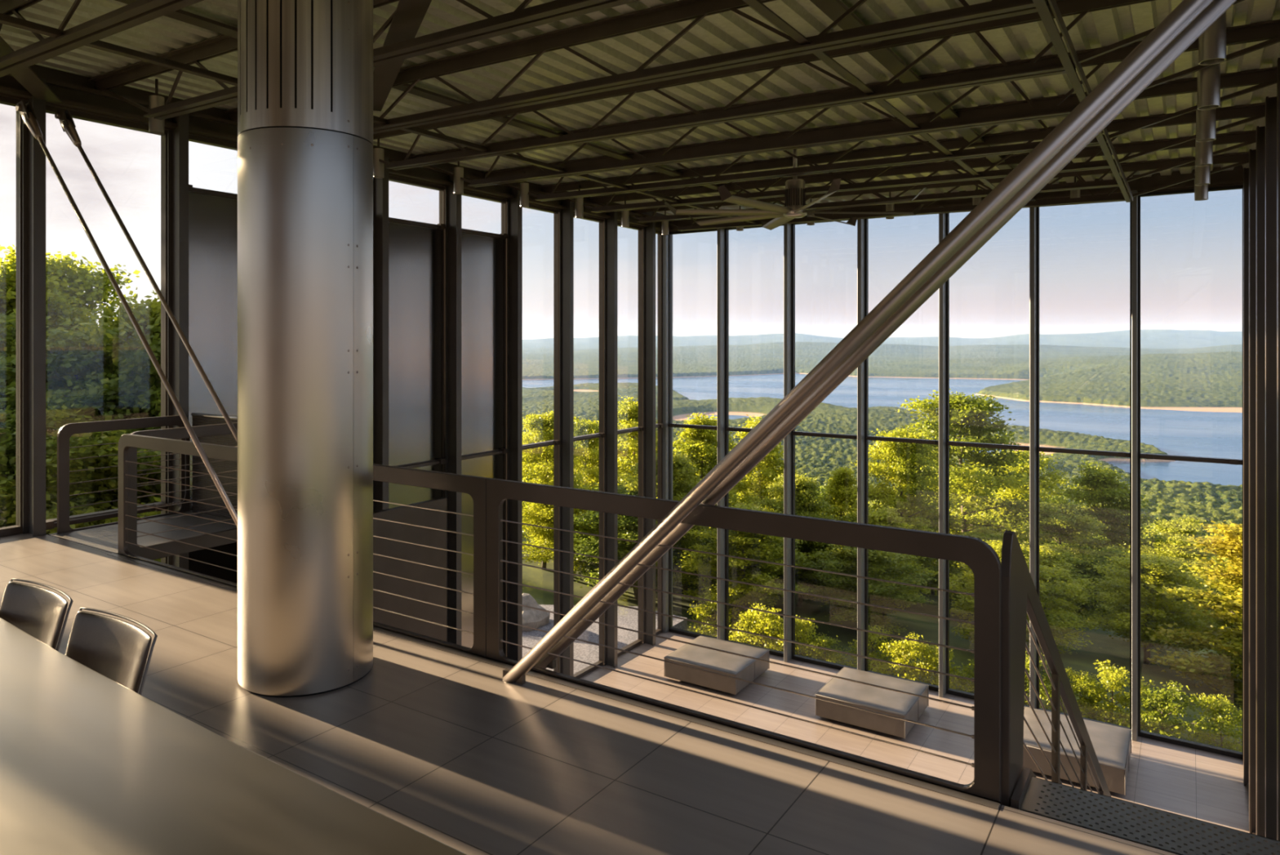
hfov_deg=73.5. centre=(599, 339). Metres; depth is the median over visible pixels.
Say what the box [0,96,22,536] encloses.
window
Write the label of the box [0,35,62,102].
beam
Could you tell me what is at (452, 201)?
steel post
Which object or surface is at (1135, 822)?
staircase
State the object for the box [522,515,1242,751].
shrubs
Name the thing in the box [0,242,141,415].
tree
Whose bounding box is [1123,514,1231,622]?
tree
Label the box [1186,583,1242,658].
tree
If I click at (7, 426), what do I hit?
tree
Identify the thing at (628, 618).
terrace
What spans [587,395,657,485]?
tree
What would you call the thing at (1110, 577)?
tree
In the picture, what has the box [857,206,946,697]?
window
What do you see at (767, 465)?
tree
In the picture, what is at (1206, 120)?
lamp
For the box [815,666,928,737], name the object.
ottoman
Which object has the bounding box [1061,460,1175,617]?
tree
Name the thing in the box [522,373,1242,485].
lake
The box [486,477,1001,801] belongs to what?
cable railing
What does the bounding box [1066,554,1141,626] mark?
tree
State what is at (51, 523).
window
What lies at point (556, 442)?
window
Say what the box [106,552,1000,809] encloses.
trim
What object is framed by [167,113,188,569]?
steel post
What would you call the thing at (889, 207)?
lamp
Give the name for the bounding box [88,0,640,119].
roof truss
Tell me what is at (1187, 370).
forested hills
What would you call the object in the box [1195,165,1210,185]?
lamp
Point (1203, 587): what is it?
tree
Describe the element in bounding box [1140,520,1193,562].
tree
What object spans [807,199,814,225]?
lamp
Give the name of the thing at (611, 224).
steel post
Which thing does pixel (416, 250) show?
window
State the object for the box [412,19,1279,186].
roof truss
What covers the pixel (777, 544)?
tree
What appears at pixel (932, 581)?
tree
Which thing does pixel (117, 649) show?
dining chair
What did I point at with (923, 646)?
bush
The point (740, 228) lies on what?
lamp
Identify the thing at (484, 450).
window
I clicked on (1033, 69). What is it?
roof truss
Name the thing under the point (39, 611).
dining chair
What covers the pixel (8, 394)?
tree
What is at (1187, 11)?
tube
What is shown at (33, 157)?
steel post
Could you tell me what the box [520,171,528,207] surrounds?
lamp
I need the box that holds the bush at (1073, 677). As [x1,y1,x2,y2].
[1050,666,1121,712]
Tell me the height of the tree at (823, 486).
5.831 m
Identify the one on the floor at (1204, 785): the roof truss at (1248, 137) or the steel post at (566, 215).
the steel post at (566, 215)
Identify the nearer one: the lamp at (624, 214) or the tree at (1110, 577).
the lamp at (624, 214)
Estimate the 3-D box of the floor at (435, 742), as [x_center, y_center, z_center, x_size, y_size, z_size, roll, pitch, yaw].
[-3.975,2.040,2.021,10.160,0.280,8.815,0,0,35]
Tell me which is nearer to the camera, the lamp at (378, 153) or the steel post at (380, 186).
the lamp at (378, 153)
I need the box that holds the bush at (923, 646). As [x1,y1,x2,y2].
[900,641,973,692]
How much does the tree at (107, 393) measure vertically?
6.968 m
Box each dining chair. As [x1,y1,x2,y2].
[0,577,73,651]
[65,606,157,694]
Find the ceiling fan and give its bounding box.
[664,149,925,230]
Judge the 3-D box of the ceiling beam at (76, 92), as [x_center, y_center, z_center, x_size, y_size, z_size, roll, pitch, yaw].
[-4.556,-2.535,10.004,0.260,0.370,21.500,0,0,35]
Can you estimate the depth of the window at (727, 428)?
17.89 m
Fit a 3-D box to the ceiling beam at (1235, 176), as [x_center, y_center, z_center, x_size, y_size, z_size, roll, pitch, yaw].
[5.731,-2.500,15.799,10.500,0.300,0.260,0,0,35]
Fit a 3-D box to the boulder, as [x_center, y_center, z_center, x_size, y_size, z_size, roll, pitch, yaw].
[-1.745,6.455,19.508,1.043,1.393,1.134,0,0,35]
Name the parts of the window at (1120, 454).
mullion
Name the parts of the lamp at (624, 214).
lamp shade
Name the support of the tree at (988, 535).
on the shrubs at (1116, 650)
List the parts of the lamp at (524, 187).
lamp shade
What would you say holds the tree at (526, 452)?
on the shrubs at (1116, 650)
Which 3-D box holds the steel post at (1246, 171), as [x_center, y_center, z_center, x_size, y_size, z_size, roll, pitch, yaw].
[9.356,1.954,12.170,0.330,8.807,0.130,0,0,35]
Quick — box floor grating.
[48,510,236,553]
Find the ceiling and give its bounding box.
[0,0,1279,215]
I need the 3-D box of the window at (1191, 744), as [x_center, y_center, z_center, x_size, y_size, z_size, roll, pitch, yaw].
[9.143,1.994,13.325,1.454,8.727,0.340,0,0,35]
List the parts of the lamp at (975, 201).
lamp shade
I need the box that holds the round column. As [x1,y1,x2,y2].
[237,0,373,697]
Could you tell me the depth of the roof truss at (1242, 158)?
13.86 m
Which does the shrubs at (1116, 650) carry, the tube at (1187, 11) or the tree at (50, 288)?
the tree at (50, 288)
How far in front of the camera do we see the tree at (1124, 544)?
37.80 m
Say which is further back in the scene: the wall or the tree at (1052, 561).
the tree at (1052, 561)
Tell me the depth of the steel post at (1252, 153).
11.03 m
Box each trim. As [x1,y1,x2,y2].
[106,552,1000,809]
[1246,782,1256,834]
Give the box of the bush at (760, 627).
[728,598,799,652]
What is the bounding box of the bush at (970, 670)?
[953,659,973,692]
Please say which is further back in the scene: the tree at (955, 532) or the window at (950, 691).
the tree at (955, 532)
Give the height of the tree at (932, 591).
2.559 m
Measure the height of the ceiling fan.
1.120 m
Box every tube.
[502,0,1213,684]
[534,0,1236,668]
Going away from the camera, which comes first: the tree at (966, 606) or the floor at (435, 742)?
the floor at (435, 742)
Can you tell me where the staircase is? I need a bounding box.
[1010,766,1279,854]
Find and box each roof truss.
[0,0,204,77]
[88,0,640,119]
[224,0,1049,133]
[373,0,1244,170]
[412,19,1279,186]
[481,66,1276,201]
[539,102,1265,213]
[587,129,1256,222]
[631,151,1248,231]
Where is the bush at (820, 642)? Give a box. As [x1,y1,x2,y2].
[796,631,855,666]
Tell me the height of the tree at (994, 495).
5.552 m
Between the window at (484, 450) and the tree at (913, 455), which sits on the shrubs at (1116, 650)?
the tree at (913, 455)
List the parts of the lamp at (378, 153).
stem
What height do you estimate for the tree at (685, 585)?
2.564 m
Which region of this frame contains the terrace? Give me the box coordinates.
[522,604,687,673]
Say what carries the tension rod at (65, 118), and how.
attached to the trim at (923, 784)
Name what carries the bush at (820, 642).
on the shrubs at (1116, 650)
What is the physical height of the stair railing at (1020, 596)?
4.434 m
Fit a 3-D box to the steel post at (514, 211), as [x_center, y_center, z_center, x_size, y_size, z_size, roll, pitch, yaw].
[-1.427,1.909,14.332,0.240,8.897,0.110,0,0,35]
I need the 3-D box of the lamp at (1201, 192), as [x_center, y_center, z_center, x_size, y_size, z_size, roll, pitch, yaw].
[8.512,-2.264,12.117,0.161,0.567,0.161,0,0,35]
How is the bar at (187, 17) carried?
attached to the roof truss at (1262, 77)
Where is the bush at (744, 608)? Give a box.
[731,608,766,640]
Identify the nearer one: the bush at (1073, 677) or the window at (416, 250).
the window at (416, 250)
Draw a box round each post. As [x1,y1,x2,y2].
[22,78,45,536]
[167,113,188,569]
[373,156,388,511]
[444,174,461,644]
[506,186,522,661]
[559,198,573,675]
[604,211,617,667]
[643,222,655,645]
[662,234,672,632]
[1243,168,1248,786]
[1248,149,1256,832]
[1256,125,1265,836]
[1265,96,1276,839]
[1276,57,1279,840]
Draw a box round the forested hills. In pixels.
[522,329,1242,563]
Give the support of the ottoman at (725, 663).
on the floor at (1204, 785)
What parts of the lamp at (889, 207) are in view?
lamp shade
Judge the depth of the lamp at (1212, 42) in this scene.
6.04 m
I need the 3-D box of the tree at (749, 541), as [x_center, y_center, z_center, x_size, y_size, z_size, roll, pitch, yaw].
[3.550,5.646,21.016,3.670,3.132,3.596,0,0,-25]
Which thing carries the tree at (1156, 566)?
on the shrubs at (1116, 650)
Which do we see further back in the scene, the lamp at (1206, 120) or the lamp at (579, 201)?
the lamp at (579, 201)
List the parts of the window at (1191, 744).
mullion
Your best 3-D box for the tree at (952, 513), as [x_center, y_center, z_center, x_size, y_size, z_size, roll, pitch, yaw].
[12.624,8.114,32.004,3.288,3.512,3.246,0,0,-27]
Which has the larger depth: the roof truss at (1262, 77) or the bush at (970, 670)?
the bush at (970, 670)
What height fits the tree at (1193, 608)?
2.459 m
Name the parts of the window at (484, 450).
solid panel, solid panel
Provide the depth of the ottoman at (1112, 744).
12.50 m
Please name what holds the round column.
on the floor at (435, 742)
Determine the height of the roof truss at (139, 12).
0.647 m
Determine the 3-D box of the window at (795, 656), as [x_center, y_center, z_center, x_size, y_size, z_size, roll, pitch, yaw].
[4.332,1.994,16.642,1.463,8.727,0.340,0,0,35]
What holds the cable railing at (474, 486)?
attached to the floor at (435, 742)
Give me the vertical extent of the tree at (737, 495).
6.643 m
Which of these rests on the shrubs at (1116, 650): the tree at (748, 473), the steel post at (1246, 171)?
the tree at (748, 473)
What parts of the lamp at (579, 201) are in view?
lamp shade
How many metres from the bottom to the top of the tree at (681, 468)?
4.461 m
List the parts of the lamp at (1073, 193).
lamp shade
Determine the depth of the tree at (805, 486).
23.40 m
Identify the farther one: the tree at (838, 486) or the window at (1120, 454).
the tree at (838, 486)
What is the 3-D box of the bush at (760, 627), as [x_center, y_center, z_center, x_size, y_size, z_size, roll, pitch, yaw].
[3.487,6.738,19.064,2.189,1.934,2.060,0,0,-44]
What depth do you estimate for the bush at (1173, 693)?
14.58 m
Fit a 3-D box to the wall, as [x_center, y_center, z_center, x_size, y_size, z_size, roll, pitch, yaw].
[-2.725,4.189,9.895,0.080,4.337,2.600,0,0,35]
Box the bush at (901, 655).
[868,631,951,687]
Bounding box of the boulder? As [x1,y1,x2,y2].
[522,592,550,631]
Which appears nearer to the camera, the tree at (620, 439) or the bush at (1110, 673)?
the bush at (1110, 673)
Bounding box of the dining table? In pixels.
[0,617,467,854]
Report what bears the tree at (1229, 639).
on the shrubs at (1116, 650)
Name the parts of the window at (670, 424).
mullion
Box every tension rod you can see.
[15,100,237,527]
[54,108,237,442]
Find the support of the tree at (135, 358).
on the shrubs at (1116, 650)
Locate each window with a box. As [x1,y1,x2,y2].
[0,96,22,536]
[45,105,168,564]
[188,134,237,582]
[388,175,445,508]
[461,191,507,656]
[522,204,559,671]
[573,213,605,677]
[617,222,644,656]
[655,230,663,635]
[667,228,724,639]
[724,224,783,657]
[783,219,857,669]
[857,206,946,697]
[946,213,1029,706]
[1029,199,1131,728]
[1131,184,1243,759]
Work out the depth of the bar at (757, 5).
6.78 m
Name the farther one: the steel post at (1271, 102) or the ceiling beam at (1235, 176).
the ceiling beam at (1235, 176)
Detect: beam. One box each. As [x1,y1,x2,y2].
[0,13,758,223]
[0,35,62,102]
[0,64,671,231]
[373,0,431,111]
[668,164,1243,231]
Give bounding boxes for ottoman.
[664,635,769,694]
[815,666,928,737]
[1022,706,1131,795]
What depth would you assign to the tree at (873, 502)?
82.83 m
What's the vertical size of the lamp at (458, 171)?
0.540 m
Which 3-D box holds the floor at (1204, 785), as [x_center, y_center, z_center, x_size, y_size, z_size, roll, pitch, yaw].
[-0.439,6.507,7.177,10.230,0.300,21.320,0,0,35]
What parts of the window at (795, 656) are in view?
mullion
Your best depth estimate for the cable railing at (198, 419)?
9.29 m
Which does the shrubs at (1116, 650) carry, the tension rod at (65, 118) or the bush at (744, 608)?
the bush at (744, 608)
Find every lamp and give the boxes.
[148,79,164,134]
[373,137,384,178]
[453,161,463,194]
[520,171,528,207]
[575,185,583,217]
[621,197,629,226]
[662,207,668,235]
[736,205,743,231]
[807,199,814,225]
[885,191,893,219]
[972,186,981,204]
[1070,176,1079,204]
[1194,173,1208,200]
[1195,103,1216,142]
[1195,133,1213,166]
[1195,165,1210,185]
[1196,63,1220,110]
[1198,11,1226,65]
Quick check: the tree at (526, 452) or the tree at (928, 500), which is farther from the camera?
the tree at (526, 452)
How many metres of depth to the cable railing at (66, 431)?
8.69 m
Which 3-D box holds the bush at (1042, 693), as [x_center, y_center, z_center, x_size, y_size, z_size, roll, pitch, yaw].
[8.060,6.731,16.203,2.141,1.892,2.015,0,0,18]
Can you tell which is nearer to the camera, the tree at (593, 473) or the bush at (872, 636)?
the bush at (872, 636)
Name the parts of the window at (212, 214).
solid panel, solid panel, frame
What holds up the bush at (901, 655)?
on the shrubs at (1116, 650)
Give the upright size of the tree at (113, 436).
6.386 m
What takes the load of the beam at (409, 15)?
attached to the roof truss at (139, 12)
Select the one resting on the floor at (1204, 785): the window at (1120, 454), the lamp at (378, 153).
the window at (1120, 454)
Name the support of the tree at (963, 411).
on the shrubs at (1116, 650)
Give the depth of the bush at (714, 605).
20.05 m
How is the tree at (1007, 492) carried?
on the shrubs at (1116, 650)
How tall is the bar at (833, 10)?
0.030 m
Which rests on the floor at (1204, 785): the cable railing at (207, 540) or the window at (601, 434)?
the window at (601, 434)
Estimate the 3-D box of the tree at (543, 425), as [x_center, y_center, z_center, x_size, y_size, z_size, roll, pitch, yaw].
[-1.649,4.522,25.024,3.126,4.988,3.190,0,0,7]
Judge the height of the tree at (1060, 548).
2.484 m
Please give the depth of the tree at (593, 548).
22.16 m
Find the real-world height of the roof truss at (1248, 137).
0.647 m
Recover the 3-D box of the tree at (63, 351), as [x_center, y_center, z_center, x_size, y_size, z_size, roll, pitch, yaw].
[-9.714,3.403,16.319,6.941,7.922,7.322,0,0,-37]
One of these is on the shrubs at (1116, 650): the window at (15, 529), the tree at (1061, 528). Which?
the tree at (1061, 528)
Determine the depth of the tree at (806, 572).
22.92 m
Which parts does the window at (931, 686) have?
mullion, mullion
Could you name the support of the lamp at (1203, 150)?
hanging from the roof truss at (1253, 112)
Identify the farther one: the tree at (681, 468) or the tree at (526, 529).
the tree at (526, 529)
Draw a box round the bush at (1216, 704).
[1178,692,1242,751]
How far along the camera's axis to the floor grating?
8.54 m
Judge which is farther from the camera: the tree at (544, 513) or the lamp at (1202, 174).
the tree at (544, 513)
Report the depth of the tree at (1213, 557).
68.95 m
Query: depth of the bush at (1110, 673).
15.54 m
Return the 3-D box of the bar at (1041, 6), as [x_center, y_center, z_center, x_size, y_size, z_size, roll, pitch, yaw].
[2.203,-2.082,4.494,0.086,0.087,19.900,0,0,35]
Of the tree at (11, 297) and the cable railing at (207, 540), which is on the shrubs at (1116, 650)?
the tree at (11, 297)
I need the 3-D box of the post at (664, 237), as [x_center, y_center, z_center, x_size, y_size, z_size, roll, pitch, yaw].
[1.452,1.909,18.737,0.160,8.897,0.300,0,0,35]
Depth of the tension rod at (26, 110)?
7.09 m
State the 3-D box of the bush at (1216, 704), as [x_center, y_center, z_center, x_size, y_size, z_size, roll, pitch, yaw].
[10.814,6.787,14.700,1.462,1.373,1.554,0,0,7]
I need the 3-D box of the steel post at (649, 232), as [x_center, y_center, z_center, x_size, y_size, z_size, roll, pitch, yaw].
[1.037,1.909,17.906,0.240,8.897,0.110,0,0,35]
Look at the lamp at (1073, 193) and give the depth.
13.51 m
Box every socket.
[22,111,42,139]
[61,120,81,146]
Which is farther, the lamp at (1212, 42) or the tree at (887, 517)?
the tree at (887, 517)
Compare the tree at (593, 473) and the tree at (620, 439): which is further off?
the tree at (620, 439)
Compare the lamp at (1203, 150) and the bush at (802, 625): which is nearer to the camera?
the lamp at (1203, 150)
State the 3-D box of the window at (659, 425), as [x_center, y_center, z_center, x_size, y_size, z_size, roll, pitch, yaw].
[1.136,2.003,18.323,0.190,8.707,0.740,0,0,35]
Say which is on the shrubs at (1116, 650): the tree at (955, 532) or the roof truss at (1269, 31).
the tree at (955, 532)
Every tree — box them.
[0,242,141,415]
[0,265,111,409]
[0,293,93,415]
[0,307,150,420]
[0,351,12,397]
[0,365,160,561]
[0,404,137,534]
[0,404,160,561]
[13,289,160,502]
[522,409,591,569]
[522,481,599,573]
[522,502,580,551]
[524,452,551,480]
[544,417,620,561]
[573,480,702,599]
[574,444,591,484]
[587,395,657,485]
[595,473,679,546]
[617,436,633,477]
[617,448,712,587]
[655,412,757,544]
[655,527,716,592]
[672,501,813,615]
[693,530,801,608]
[703,471,740,502]
[728,414,799,512]
[730,472,754,502]
[751,536,848,606]
[755,471,847,591]
[799,543,938,634]
[811,480,855,511]
[817,466,857,582]
[826,503,937,622]
[835,425,960,604]
[868,497,881,506]
[874,515,938,605]
[882,388,1070,582]
[906,467,957,598]
[923,572,937,595]
[924,513,973,595]
[924,528,973,587]
[927,524,1023,609]
[934,539,1101,653]
[949,487,1000,599]
[967,448,1087,547]
[1017,493,1128,611]
[1024,542,1105,643]
[1040,541,1097,611]
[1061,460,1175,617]
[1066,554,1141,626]
[1070,550,1217,664]
[1083,522,1145,619]
[1088,567,1204,646]
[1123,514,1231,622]
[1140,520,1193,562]
[1145,517,1242,707]
[1170,582,1208,635]
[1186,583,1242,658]
[1195,576,1237,629]
[1212,555,1231,567]
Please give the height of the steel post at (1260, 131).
8.807 m
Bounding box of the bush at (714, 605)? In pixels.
[684,584,753,640]
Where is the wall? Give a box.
[373,497,447,641]
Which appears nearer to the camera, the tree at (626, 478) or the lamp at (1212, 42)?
the lamp at (1212, 42)
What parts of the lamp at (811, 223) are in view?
lamp shade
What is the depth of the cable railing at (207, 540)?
8.00 m
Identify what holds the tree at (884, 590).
on the shrubs at (1116, 650)
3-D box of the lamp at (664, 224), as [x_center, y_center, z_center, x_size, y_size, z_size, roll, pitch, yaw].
[1.297,-2.350,16.961,0.140,0.540,0.140,0,0,35]
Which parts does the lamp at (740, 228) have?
lamp shade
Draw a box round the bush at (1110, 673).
[1075,658,1163,731]
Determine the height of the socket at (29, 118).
0.295 m
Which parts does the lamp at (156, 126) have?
stem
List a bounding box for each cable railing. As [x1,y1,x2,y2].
[57,415,190,533]
[118,433,488,657]
[128,422,237,559]
[191,412,237,518]
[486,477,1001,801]
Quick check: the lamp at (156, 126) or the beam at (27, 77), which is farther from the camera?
the lamp at (156, 126)
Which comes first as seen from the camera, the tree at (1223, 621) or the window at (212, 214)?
the window at (212, 214)
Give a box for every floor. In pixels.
[0,533,1177,854]
[579,631,1252,833]
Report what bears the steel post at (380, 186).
on the floor at (1204, 785)
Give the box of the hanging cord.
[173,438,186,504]
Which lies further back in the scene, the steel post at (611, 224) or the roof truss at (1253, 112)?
the steel post at (611, 224)
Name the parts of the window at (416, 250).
solid panel, solid panel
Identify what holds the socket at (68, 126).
attached to the tension rod at (65, 118)
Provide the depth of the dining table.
2.02 m
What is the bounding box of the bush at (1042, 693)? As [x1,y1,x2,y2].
[968,646,1083,712]
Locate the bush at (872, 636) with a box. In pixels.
[844,624,897,669]
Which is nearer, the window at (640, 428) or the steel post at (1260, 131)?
the steel post at (1260, 131)
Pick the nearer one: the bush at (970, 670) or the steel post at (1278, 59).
the steel post at (1278, 59)
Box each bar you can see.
[115,0,771,203]
[742,0,995,189]
[809,0,1013,169]
[1032,0,1133,202]
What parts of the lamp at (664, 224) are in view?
lamp shade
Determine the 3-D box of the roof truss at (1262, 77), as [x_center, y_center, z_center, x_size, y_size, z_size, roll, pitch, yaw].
[2.387,-2.379,10.950,10.301,0.647,0.175,0,0,35]
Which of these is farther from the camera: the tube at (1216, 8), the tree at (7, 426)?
the tree at (7, 426)
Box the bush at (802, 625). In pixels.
[760,614,826,660]
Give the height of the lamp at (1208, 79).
0.567 m
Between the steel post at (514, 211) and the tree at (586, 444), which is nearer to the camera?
the steel post at (514, 211)
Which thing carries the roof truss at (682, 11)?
attached to the ceiling
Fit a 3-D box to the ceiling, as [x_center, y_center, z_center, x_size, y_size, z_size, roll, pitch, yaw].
[-0.290,-2.807,7.427,12.291,0.470,22.700,0,0,35]
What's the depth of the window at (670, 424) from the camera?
17.84 m
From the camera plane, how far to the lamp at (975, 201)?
14.34 m
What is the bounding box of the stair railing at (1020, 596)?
[1000,529,1111,806]
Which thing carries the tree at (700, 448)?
on the shrubs at (1116, 650)
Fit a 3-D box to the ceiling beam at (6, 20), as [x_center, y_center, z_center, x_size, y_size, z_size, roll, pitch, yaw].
[-2.680,-2.191,7.830,0.071,0.066,19.850,0,0,35]
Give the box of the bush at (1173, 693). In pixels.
[1102,680,1218,742]

